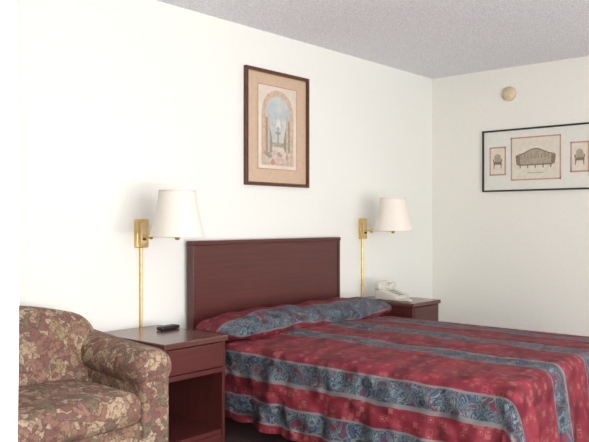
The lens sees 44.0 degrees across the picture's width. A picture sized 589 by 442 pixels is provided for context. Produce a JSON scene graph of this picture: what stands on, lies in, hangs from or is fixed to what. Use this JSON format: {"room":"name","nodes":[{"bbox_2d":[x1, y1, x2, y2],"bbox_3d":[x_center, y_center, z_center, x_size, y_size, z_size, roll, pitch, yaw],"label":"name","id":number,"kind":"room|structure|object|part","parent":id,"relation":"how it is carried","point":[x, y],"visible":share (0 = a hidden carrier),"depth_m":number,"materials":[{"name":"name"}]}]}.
{"room":"hotel room","nodes":[
{"label":"hotel room","id":0,"kind":"room"},
{"bbox_2d":[17,0,431,331],"bbox_3d":[-1.011,-0.035,4.198,0.120,2.550,7.025,0,0,41],"label":"wall","id":1,"kind":"structure","parent":0,"point":[121,103],"depth_m":4.39,"materials":[{"name":"paint"}]},
{"bbox_2d":[134,189,204,326],"bbox_3d":[-0.718,0.226,4.064,0.500,0.793,0.307,0,0,41],"label":"wall lamp","id":2,"kind":"object","parent":1,"relation":"attached to","point":[176,216],"visible":0.98,"depth_m":3.91,"materials":[{"name":"white fabric"}]},
{"bbox_3d":[-0.893,0.389,4.230,0.018,0.467,0.018,0,0,41],"label":"cord","id":3,"kind":"part","parent":2,"relation":"part of","materials":[{"name":"gold metal"}]},
{"bbox_3d":[-0.888,0.072,4.226,0.028,0.165,0.084,0,0,41],"label":"plate","id":4,"kind":"part","parent":2,"relation":"part of","materials":[{"name":"gold metal"}]},
{"bbox_3d":[-0.876,0.072,4.216,0.008,0.115,0.040,0,0,41],"label":"plate panel","id":5,"kind":"part","parent":2,"relation":"part of","materials":[{"name":"plastic"}]},
{"bbox_3d":[-0.645,-0.042,4.000,0.304,0.250,0.304,0,0,41],"label":"lamp shade","id":6,"kind":"part","parent":2,"relation":"part of","materials":[{"name":"fabric"}]},
{"bbox_2d":[244,65,308,187],"bbox_3d":[-0.116,-0.643,5.109,0.028,0.800,0.655,0,0,41],"label":"framed picture","id":7,"kind":"object","parent":1,"relation":"attached to","point":[276,104],"visible":1,"depth_m":5.09,"materials":[{"name":"beige paper"}]},
{"bbox_3d":[-0.324,-0.643,4.870,0.028,0.800,0.022,0,0,41],"label":"frame","id":8,"kind":"part","parent":7,"relation":"part of","materials":[{"name":"brown wood"}]},
{"bbox_3d":[-0.116,-0.254,5.109,0.028,0.022,0.611,0,0,41],"label":"frame","id":9,"kind":"part","parent":7,"relation":"part of","materials":[{"name":"brown wood"}]},
{"bbox_3d":[-0.116,-1.032,5.109,0.028,0.022,0.611,0,0,41],"label":"frame","id":10,"kind":"part","parent":7,"relation":"part of","materials":[{"name":"brown wood"}]},
{"bbox_2d":[272,142,283,147],"bbox_3d":[-0.115,-0.533,5.108,0.001,0.030,0.120,0,0,41],"label":"bowl","id":11,"kind":"object","parent":7,"relation":"on","point":[274,144],"depth_m":5.11,"materials":[{"name":"beige paper"}]},
{"bbox_3d":[0.093,-0.643,5.347,0.028,0.800,0.022,0,0,41],"label":"frame","id":12,"kind":"part","parent":7,"relation":"part of","materials":[{"name":"brown wood"}]},
{"bbox_2d":[359,197,412,296],"bbox_3d":[0.692,0.221,5.681,0.490,0.803,0.307,0,0,41],"label":"wall lamp","id":13,"kind":"object","parent":1,"relation":"attached to","point":[393,215],"visible":0.99,"depth_m":5.53,"materials":[{"name":"white fabric"}]},
{"bbox_3d":[0.547,0.384,5.874,0.018,0.477,0.018,0,0,41],"label":"cord","id":14,"kind":"part","parent":13,"relation":"part of","materials":[{"name":"gold metal"}]},
{"bbox_3d":[0.551,0.062,5.870,0.028,0.165,0.084,0,0,41],"label":"plate","id":15,"kind":"part","parent":13,"relation":"part of","materials":[{"name":"gold metal"}]},
{"bbox_3d":[0.563,0.062,5.860,0.008,0.115,0.040,0,0,41],"label":"plate panel","id":16,"kind":"part","parent":13,"relation":"part of","materials":[{"name":"metal"}]},
{"bbox_3d":[0.760,-0.052,5.621,0.304,0.250,0.304,0,0,41],"label":"lamp shade","id":17,"kind":"part","parent":13,"relation":"part of","materials":[{"name":"fabric"}]},
{"bbox_2d":[225,417,297,441],"bbox_3d":[0.977,1.290,2.457,5.406,0.100,7.025,0,0,41],"label":"floor","id":18,"kind":"structure","parent":0,"point":[235,431],"depth_m":4.23,"materials":[{"name":"carpet"}]},
{"bbox_2d":[17,306,170,441],"bbox_3d":[-1.188,0.821,3.243,0.760,0.838,1.115,0,0,41],"label":"armchair","id":19,"kind":"object","parent":18,"relation":"on","point":[78,382],"visible":0.98,"depth_m":3.33,"materials":[{"name":"fabric"}]},
{"bbox_2d":[17,379,140,441],"bbox_3d":[-1.117,0.830,3.180,0.570,0.180,0.715,0,0,41],"label":"seat cushion","id":20,"kind":"object","parent":19,"relation":"on","point":[49,410],"depth_m":3.10,"materials":[{"name":"fabric"}]},
{"bbox_3d":[-0.905,0.896,3.590,0.730,0.568,0.160,0,0,41],"label":"arm","id":21,"kind":"part","parent":19,"relation":"part of","materials":[{"name":"fabric"}]},
{"bbox_2d":[105,325,227,441],"bbox_3d":[-0.721,0.926,3.947,0.595,0.628,0.434,0,0,41],"label":"nightstand","id":22,"kind":"object","parent":18,"relation":"on","point":[197,375],"visible":0.54,"depth_m":3.90,"materials":[{"name":"brown wood"}]},
{"bbox_2d":[157,324,179,330],"bbox_3d":[-0.712,0.599,4.106,0.050,0.024,0.140,0,0,36],"label":"tv remote","id":23,"kind":"object","parent":22,"relation":"on","point":[170,326],"visible":1,"depth_m":4.08,"materials":[{"name":"black plastic"}]},
{"bbox_2d":[169,415,220,441],"bbox_3d":[-0.723,1.127,3.949,0.550,0.025,0.370,0,0,41],"label":"shelf","id":24,"kind":"object","parent":22,"relation":"attached to","point":[182,428],"depth_m":3.89,"materials":[{"name":"brown wood"}]},
{"bbox_3d":[-0.514,0.713,3.766,0.024,0.129,0.366,0,0,41],"label":"drawer","id":25,"kind":"part","parent":22,"relation":"part of","materials":[{"name":"brown wood"}]},
{"bbox_3d":[-0.719,0.794,3.946,0.560,0.025,0.370,0,0,41],"label":"rail","id":26,"kind":"part","parent":22,"relation":"part of","materials":[{"name":"brown wood"}]},
{"bbox_2d":[186,237,588,441],"bbox_3d":[0.675,0.681,4.297,2.234,1.118,1.830,0,0,41],"label":"bed","id":27,"kind":"object","parent":18,"relation":"on","point":[305,361],"visible":0.96,"depth_m":3.78,"materials":[{"name":"red fabric"}]},
{"bbox_3d":[-0.156,0.136,4.995,0.065,0.028,1.470,0,0,41],"label":"headboard rail","id":28,"kind":"part","parent":27,"relation":"part of","materials":[{"name":"brown wood"}]},
{"bbox_3d":[-0.156,0.517,4.995,0.045,0.745,1.450,0,0,41],"label":"headboard panel","id":29,"kind":"part","parent":27,"relation":"part of","materials":[{"name":"brown wood"}]},
{"bbox_2d":[225,316,588,441],"bbox_3d":[0.701,0.883,4.274,2.164,0.465,1.830,0,0,41],"label":"bedspread","id":30,"kind":"object","parent":27,"relation":"on","point":[339,378],"depth_m":3.57,"materials":[{"name":"red fabric"}]},
{"bbox_2d":[365,296,440,320],"bbox_3d":[0.802,0.926,5.717,0.555,0.628,0.404,0,0,41],"label":"nightstand","id":31,"kind":"object","parent":18,"relation":"on","point":[419,308],"visible":0.23,"depth_m":5.51,"materials":[{"name":"brown wood"}]},
{"bbox_2d":[374,280,411,301],"bbox_3d":[0.801,0.538,5.645,0.310,0.147,0.234,0,0,41],"label":"telephone","id":32,"kind":"object","parent":31,"relation":"on","point":[387,291],"visible":1,"depth_m":5.64,"materials":[{"name":"plastic"}]},
{"bbox_3d":[0.845,0.601,5.530,0.093,0.018,0.102,0,0,41],"label":"coil cord","id":33,"kind":"part","parent":32,"relation":"part of","materials":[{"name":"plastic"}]},
{"bbox_3d":[0.993,0.713,5.550,0.024,0.129,0.336,0,0,41],"label":"drawer","id":34,"kind":"part","parent":31,"relation":"part of","materials":[{"name":"brown wood"}]},
{"bbox_2d":[156,0,588,78],"bbox_3d":[0.977,-1.360,2.457,5.406,0.100,7.025,0,0,41],"label":"ceiling","id":35,"kind":"structure","parent":0,"point":[432,39],"depth_m":4.93,"materials":[{"name":"white paint"}]},
{"bbox_2d":[0,0,18,441],"bbox_3d":[-1.206,-0.045,1.000,0.108,2.530,1.717,0,0,41],"label":"curtain","id":36,"kind":"object","parent":35,"relation":"hanging from","point":[9,131],"visible":1,"depth_m":1.59,"materials":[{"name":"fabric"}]},
{"bbox_2d":[432,56,588,336],"bbox_3d":[3.297,-0.035,5.015,5.286,2.550,0.120,0,0,41],"label":"wall","id":37,"kind":"structure","parent":0,"point":[510,259],"depth_m":6.23,"materials":[{"name":"white paint"}]},
{"bbox_2d":[502,86,515,100],"bbox_3d":[1.820,-1.085,6.201,0.124,0.124,0.040,0,0,41],"label":"smoke detector","id":38,"kind":"object","parent":37,"relation":"attached to","point":[508,93],"visible":1,"depth_m":6.19,"materials":[{"name":"plastic"}]},
{"bbox_2d":[482,122,588,191],"bbox_3d":[2.013,-0.517,6.042,0.980,0.530,0.025,0,0,41],"label":"framed prints","id":39,"kind":"object","parent":37,"relation":"attached to","point":[552,157],"visible":1,"depth_m":6.04,"materials":[{"name":"beige paper"}]},
{"bbox_3d":[1.650,-0.517,6.360,0.014,0.530,0.025,0,0,41],"label":"frame","id":40,"kind":"part","parent":39,"relation":"part of","materials":[{"name":"black wood"}]},
{"bbox_3d":[1.886,-0.514,6.152,0.038,0.090,0.001,0,0,41],"label":"settee arm","id":41,"kind":"part","parent":39,"relation":"part of"},
{"bbox_3d":[2.002,-0.470,6.051,0.292,0.012,0.001,0,0,41],"label":"settee rail","id":42,"kind":"part","parent":39,"relation":"part of","materials":[{"name":"brown paper"}]},
{"bbox_3d":[2.002,-0.494,6.052,0.292,0.040,0.001,0,0,41],"label":"settee seat","id":43,"kind":"part","parent":39,"relation":"part of","materials":[{"name":"beige paper"}]},
{"bbox_3d":[2.013,-0.775,6.042,0.952,0.014,0.025,0,0,41],"label":"frame","id":44,"kind":"part","parent":39,"relation":"part of","materials":[{"name":"black wood"}]},
{"bbox_3d":[2.013,-0.259,6.042,0.952,0.014,0.025,0,0,41],"label":"frame","id":45,"kind":"part","parent":39,"relation":"part of","materials":[{"name":"black wood"}]},
{"bbox_3d":[2.117,-0.514,5.950,0.038,0.090,0.001,0,0,41],"label":"settee arm","id":46,"kind":"part","parent":39,"relation":"part of"}
]}

